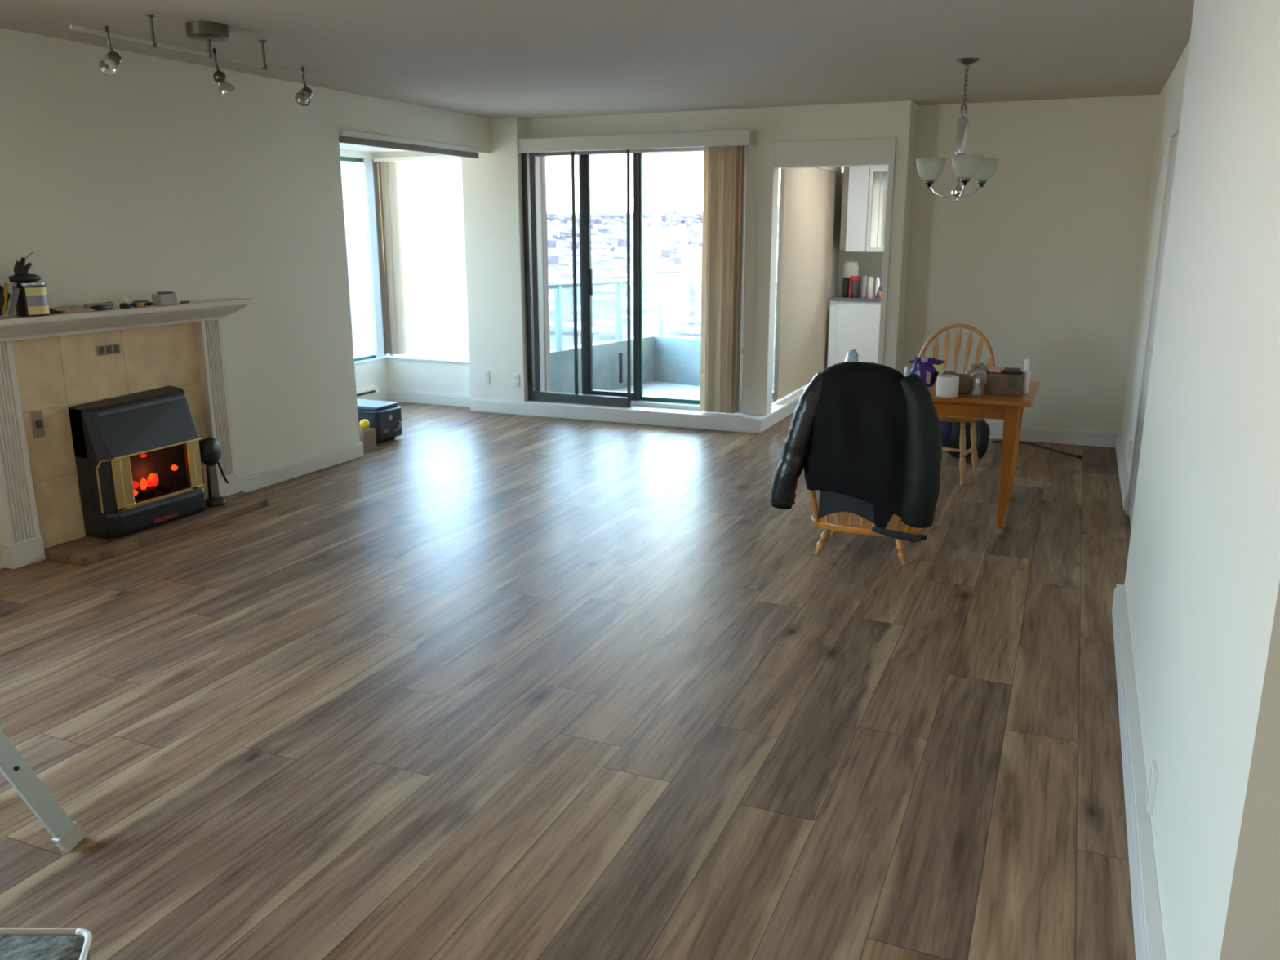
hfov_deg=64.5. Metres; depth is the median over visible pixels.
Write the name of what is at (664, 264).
house
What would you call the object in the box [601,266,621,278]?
house
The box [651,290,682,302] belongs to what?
house
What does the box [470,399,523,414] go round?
baseboard
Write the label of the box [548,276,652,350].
guard
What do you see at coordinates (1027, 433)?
baseboard
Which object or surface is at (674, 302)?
house
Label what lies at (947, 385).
toilet roll
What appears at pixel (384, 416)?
storage box
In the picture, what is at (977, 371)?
plastic bag
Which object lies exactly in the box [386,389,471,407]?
baseboard
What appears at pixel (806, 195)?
blinds
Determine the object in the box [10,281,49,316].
tin
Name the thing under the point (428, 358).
window sill
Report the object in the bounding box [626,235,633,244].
house
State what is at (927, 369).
bag
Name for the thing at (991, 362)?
chair
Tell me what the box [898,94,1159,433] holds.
wall
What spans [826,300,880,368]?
base cabinet
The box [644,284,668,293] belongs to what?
house
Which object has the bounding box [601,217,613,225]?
house
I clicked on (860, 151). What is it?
trim
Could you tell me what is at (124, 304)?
squeeze bottle
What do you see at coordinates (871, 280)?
bottle
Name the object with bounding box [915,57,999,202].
chandelier
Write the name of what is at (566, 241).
house
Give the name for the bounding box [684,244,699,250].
house
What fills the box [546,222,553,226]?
house
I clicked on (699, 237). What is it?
house
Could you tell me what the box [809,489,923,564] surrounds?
chair
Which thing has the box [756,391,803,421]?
trim
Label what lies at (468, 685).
floor
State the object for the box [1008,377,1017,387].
print
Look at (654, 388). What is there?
floor
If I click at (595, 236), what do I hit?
house
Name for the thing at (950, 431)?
backpack
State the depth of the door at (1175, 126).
5.29 m
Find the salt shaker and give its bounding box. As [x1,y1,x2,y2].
[903,365,910,377]
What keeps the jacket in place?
on the chair at (844, 522)
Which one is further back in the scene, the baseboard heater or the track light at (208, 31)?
the baseboard heater
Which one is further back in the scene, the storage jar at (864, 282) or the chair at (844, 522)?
the storage jar at (864, 282)
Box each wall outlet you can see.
[481,370,489,384]
[511,373,519,386]
[1126,438,1133,458]
[1146,760,1157,814]
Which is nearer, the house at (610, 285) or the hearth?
the hearth
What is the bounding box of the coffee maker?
[842,276,849,297]
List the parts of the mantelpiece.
wood strip, crown moulding, metal strip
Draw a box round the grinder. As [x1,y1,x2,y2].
[874,276,879,298]
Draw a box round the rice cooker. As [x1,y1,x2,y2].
[842,258,858,281]
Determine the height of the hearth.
0.034 m
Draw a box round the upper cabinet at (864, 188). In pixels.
[840,165,888,252]
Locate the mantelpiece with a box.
[0,297,253,568]
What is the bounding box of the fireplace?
[67,386,204,539]
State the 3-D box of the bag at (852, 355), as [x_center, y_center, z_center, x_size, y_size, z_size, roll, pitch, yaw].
[1.218,-0.658,5.846,0.101,0.191,0.090,6,15,22]
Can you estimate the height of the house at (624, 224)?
9.437 m
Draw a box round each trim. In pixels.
[523,382,809,433]
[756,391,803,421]
[773,137,896,364]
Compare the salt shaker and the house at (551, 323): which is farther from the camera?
the house at (551, 323)
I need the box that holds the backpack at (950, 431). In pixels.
[939,419,990,458]
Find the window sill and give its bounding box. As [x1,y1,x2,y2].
[386,354,469,363]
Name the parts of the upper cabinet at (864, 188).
door, glass door, pane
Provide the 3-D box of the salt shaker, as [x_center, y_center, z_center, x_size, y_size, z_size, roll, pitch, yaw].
[1.514,-0.593,5.751,0.042,0.110,0.042,6,15,22]
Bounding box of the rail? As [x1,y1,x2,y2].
[338,129,479,158]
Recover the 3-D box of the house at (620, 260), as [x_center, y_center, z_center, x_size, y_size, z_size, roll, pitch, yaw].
[-8.512,-115.330,538.042,11.994,8.396,8.246,13,19,43]
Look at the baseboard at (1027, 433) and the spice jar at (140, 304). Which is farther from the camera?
the baseboard at (1027, 433)
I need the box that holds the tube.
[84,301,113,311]
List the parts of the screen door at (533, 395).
rail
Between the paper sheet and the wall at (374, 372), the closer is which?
the paper sheet
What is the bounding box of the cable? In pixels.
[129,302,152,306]
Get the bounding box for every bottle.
[119,296,130,308]
[866,276,874,298]
[970,378,982,396]
[1022,359,1030,394]
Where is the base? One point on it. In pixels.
(167, 506)
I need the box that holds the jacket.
[768,361,942,542]
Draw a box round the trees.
[546,204,779,264]
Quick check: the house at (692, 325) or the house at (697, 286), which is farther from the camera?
the house at (697, 286)
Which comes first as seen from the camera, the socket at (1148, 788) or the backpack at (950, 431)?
the socket at (1148, 788)
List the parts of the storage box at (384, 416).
lid, handle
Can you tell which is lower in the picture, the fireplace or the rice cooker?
the fireplace
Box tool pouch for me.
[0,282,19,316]
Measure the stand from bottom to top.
0.391 m
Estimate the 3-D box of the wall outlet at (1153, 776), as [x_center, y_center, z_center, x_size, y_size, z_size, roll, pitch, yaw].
[1.279,0.768,2.539,0.014,0.115,0.070,6,15,22]
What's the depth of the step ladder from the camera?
2.56 m
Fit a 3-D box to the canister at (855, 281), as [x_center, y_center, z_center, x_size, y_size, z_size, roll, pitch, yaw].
[2.104,-1.890,9.931,0.108,0.211,0.108,6,15,22]
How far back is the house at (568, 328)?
275.71 m
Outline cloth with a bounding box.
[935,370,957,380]
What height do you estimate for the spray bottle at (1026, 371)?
0.185 m
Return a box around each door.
[521,149,631,408]
[528,145,748,413]
[1125,112,1181,528]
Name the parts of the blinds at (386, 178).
control chain, head rail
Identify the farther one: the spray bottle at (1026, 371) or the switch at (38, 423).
the spray bottle at (1026, 371)
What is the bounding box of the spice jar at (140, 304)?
[134,301,144,306]
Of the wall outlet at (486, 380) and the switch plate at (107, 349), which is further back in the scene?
the wall outlet at (486, 380)
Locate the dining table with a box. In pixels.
[926,378,1039,527]
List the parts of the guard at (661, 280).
post, rail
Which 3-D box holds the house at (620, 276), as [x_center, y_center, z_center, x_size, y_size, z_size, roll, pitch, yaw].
[-6.376,-88.892,454.985,11.015,7.451,8.909,10,17,34]
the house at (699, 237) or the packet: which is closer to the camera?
the packet
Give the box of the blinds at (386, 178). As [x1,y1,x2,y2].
[373,155,461,355]
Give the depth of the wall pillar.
8.59 m
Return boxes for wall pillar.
[460,117,528,402]
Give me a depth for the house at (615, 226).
735.32 m
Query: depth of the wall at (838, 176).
10.32 m
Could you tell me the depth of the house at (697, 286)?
420.40 m
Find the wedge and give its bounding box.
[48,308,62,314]
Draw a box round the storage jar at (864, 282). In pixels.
[861,275,867,297]
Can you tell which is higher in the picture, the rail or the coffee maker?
the rail
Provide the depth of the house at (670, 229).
725.15 m
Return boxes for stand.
[200,436,229,506]
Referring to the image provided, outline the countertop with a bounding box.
[831,293,880,302]
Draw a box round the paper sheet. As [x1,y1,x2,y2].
[52,304,84,311]
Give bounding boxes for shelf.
[0,297,253,326]
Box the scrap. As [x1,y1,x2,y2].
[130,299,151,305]
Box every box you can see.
[151,291,179,305]
[356,399,402,444]
[359,426,376,452]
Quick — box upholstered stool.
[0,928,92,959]
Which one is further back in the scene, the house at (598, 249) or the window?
the house at (598, 249)
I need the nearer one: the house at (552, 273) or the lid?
the lid
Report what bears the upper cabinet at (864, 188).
attached to the wall at (869, 263)
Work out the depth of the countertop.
9.87 m
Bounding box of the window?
[340,156,387,364]
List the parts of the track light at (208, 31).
spot stem, support rod, rail, stem, spot stem, support rod, spot stem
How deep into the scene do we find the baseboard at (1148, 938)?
2.65 m
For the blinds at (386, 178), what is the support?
attached to the wall at (887, 119)
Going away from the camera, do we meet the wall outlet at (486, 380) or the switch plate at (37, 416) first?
the switch plate at (37, 416)
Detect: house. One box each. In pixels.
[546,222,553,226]
[547,267,558,282]
[548,288,554,295]
[548,294,564,311]
[549,320,555,328]
[549,321,603,349]
[551,220,559,225]
[555,261,573,269]
[556,271,578,283]
[559,248,571,255]
[561,287,571,293]
[563,238,571,244]
[564,251,577,259]
[565,306,581,320]
[576,252,599,263]
[591,231,604,241]
[591,244,611,254]
[591,284,622,301]
[598,284,615,288]
[599,252,613,260]
[599,313,626,326]
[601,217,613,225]
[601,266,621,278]
[604,221,622,231]
[604,231,620,238]
[604,265,624,272]
[610,272,633,284]
[612,254,633,266]
[613,217,620,222]
[613,315,658,337]
[622,221,633,230]
[622,294,653,309]
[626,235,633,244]
[642,219,649,225]
[642,228,656,234]
[642,249,653,262]
[643,243,658,249]
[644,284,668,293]
[648,216,661,223]
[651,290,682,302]
[653,266,682,278]
[656,297,691,310]
[659,262,674,268]
[664,226,678,234]
[664,306,691,323]
[678,315,701,333]
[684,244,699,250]
[691,282,701,293]
[693,226,702,234]
[693,234,702,241]
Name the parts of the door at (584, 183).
handle, sliding frame, fixed frame, sill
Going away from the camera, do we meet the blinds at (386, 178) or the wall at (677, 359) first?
the blinds at (386, 178)
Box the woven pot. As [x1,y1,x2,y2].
[955,373,973,394]
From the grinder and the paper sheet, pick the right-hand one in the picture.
the grinder
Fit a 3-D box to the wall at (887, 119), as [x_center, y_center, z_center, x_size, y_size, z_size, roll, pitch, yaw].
[-0.192,-1.730,8.415,4.650,2.440,0.160,6,15,22]
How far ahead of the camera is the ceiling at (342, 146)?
8.57 m
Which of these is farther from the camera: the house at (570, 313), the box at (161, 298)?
the house at (570, 313)
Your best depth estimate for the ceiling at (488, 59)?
5.03 m
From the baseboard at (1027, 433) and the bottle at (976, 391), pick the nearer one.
the bottle at (976, 391)
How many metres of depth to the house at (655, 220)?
867.26 m
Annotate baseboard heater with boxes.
[355,385,380,400]
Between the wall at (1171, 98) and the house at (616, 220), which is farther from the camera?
the house at (616, 220)
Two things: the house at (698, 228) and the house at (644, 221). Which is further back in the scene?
the house at (644, 221)
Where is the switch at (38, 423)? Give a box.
[35,420,42,428]
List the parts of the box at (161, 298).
green lid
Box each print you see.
[988,377,995,384]
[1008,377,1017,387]
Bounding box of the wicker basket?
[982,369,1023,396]
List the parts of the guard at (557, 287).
post, rail, post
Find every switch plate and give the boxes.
[31,410,44,438]
[96,343,120,355]
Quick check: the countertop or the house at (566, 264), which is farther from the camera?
the house at (566, 264)
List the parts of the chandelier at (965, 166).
lamp shade, arm, arm, lamp shade, arm, lamp shade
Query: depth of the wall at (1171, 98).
6.25 m
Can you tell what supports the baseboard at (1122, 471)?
attached to the wall at (1171, 98)
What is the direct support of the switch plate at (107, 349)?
attached to the tile surround
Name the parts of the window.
sill, frame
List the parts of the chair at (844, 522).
leg, leg, seat, leg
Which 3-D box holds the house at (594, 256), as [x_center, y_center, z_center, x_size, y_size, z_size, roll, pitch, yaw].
[-28.403,-118.193,545.068,11.998,8.398,8.248,10,17,35]
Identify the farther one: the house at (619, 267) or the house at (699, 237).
the house at (699, 237)
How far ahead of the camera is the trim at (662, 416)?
8.36 m
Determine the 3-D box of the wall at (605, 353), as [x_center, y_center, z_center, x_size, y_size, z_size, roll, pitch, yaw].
[-0.454,-1.050,10.116,0.140,0.605,2.282,9,16,32]
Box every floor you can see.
[0,400,1135,959]
[613,381,700,399]
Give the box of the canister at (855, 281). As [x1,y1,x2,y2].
[848,275,861,297]
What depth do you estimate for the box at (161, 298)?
5.33 m
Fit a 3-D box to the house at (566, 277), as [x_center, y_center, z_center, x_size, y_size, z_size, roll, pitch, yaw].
[-31.317,-85.841,440.136,9.326,8.424,8.273,-1,14,-5]
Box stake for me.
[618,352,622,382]
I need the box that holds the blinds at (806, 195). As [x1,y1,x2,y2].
[773,167,837,402]
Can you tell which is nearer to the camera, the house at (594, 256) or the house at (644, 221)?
the house at (594, 256)
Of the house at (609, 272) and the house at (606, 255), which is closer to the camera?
the house at (609, 272)
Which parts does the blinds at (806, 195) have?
head rail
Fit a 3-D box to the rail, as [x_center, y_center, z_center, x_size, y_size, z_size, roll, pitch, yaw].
[-1.643,-2.450,7.435,0.042,0.080,1.690,6,15,22]
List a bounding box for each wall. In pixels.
[0,27,490,568]
[339,149,389,400]
[373,100,914,415]
[550,333,653,394]
[651,333,774,390]
[772,167,842,402]
[837,170,883,296]
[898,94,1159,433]
[1120,39,1190,479]
[1124,0,1279,959]
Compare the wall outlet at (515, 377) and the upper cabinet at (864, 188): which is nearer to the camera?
the wall outlet at (515, 377)
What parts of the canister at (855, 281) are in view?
lid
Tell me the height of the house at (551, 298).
7.927 m
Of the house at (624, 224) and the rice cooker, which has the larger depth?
the house at (624, 224)
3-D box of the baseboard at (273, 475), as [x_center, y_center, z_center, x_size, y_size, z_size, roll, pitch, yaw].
[-2.211,-0.083,6.623,0.018,0.105,1.250,6,15,22]
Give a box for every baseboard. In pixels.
[238,441,363,492]
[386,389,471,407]
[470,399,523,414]
[988,424,1120,447]
[1111,584,1165,959]
[1115,434,1128,511]
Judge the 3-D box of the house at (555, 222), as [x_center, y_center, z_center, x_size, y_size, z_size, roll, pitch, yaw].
[-66.492,-202.444,802.306,6.585,5.997,6.467,1,14,3]
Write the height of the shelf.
0.027 m
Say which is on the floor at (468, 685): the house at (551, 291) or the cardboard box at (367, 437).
the cardboard box at (367, 437)
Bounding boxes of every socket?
[1146,786,1149,805]
[1148,768,1151,786]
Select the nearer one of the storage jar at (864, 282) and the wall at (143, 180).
the wall at (143, 180)
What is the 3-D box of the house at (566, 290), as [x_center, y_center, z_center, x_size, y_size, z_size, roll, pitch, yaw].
[-31.752,-77.262,414.754,8.422,5.697,6.812,-1,14,-3]
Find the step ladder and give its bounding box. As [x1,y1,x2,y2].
[0,728,86,852]
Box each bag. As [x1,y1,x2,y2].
[844,348,857,361]
[905,356,946,387]
[964,363,987,391]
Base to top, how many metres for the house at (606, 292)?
9.200 m
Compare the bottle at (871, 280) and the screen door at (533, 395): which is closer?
the screen door at (533, 395)
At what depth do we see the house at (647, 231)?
718.81 m
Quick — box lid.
[1003,367,1021,373]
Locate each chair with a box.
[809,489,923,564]
[918,323,995,484]
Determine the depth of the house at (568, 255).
557.63 m
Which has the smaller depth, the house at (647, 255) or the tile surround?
the tile surround
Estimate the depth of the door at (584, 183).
8.48 m
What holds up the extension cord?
on the floor at (468, 685)
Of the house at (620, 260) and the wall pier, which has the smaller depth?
the wall pier
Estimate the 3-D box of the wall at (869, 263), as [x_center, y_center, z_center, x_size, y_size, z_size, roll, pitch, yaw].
[4.535,-2.019,9.569,5.330,2.440,0.100,6,15,22]
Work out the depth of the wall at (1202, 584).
2.01 m
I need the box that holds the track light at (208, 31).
[70,13,322,106]
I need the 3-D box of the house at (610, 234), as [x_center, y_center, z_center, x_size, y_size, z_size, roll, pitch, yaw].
[-18.635,-163.887,682.185,10.336,7.235,7.106,6,15,23]
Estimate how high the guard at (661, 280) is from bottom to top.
0.616 m
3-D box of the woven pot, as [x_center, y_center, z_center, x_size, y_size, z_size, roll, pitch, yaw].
[1.738,-0.515,5.458,0.100,0.100,0.100,6,15,22]
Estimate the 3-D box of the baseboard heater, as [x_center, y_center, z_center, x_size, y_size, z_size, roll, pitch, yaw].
[-2.755,-0.591,8.495,0.084,0.155,1.770,6,15,22]
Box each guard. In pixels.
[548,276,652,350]
[655,276,777,336]
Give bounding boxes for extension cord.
[991,440,1082,458]
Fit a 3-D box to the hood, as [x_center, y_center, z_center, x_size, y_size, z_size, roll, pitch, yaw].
[-2.620,-0.304,5.304,0.207,0.284,0.630,6,15,22]
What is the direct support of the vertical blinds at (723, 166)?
attached to the wall at (887, 119)
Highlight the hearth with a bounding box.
[44,490,268,564]
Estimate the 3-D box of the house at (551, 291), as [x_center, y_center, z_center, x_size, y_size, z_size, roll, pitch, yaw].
[-37.955,-71.929,393.918,9.630,8.698,8.543,5,15,20]
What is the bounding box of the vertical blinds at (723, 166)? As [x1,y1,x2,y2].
[518,129,755,413]
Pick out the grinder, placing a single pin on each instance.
(877, 281)
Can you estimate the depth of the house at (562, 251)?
575.19 m
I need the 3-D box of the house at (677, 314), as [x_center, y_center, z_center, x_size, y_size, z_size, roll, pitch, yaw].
[11.818,-53.205,335.396,8.346,7.601,8.197,7,15,25]
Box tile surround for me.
[11,322,210,548]
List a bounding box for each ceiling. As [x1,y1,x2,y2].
[0,0,1194,156]
[339,142,411,152]
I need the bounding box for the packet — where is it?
[988,366,1002,373]
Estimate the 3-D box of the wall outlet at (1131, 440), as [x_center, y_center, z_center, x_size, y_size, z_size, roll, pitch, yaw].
[2.933,-0.189,6.078,0.023,0.115,0.070,6,15,22]
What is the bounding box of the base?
[82,486,204,539]
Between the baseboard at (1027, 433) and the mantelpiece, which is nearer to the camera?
the mantelpiece
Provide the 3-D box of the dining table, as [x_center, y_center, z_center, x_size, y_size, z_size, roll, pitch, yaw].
[1.614,-0.195,5.822,1.183,0.697,0.850,6,15,22]
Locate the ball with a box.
[359,419,369,429]
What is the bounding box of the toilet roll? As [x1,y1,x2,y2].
[935,374,959,397]
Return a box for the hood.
[67,386,199,461]
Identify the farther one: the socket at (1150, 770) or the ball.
the ball
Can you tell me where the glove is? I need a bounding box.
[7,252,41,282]
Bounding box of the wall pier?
[540,156,551,391]

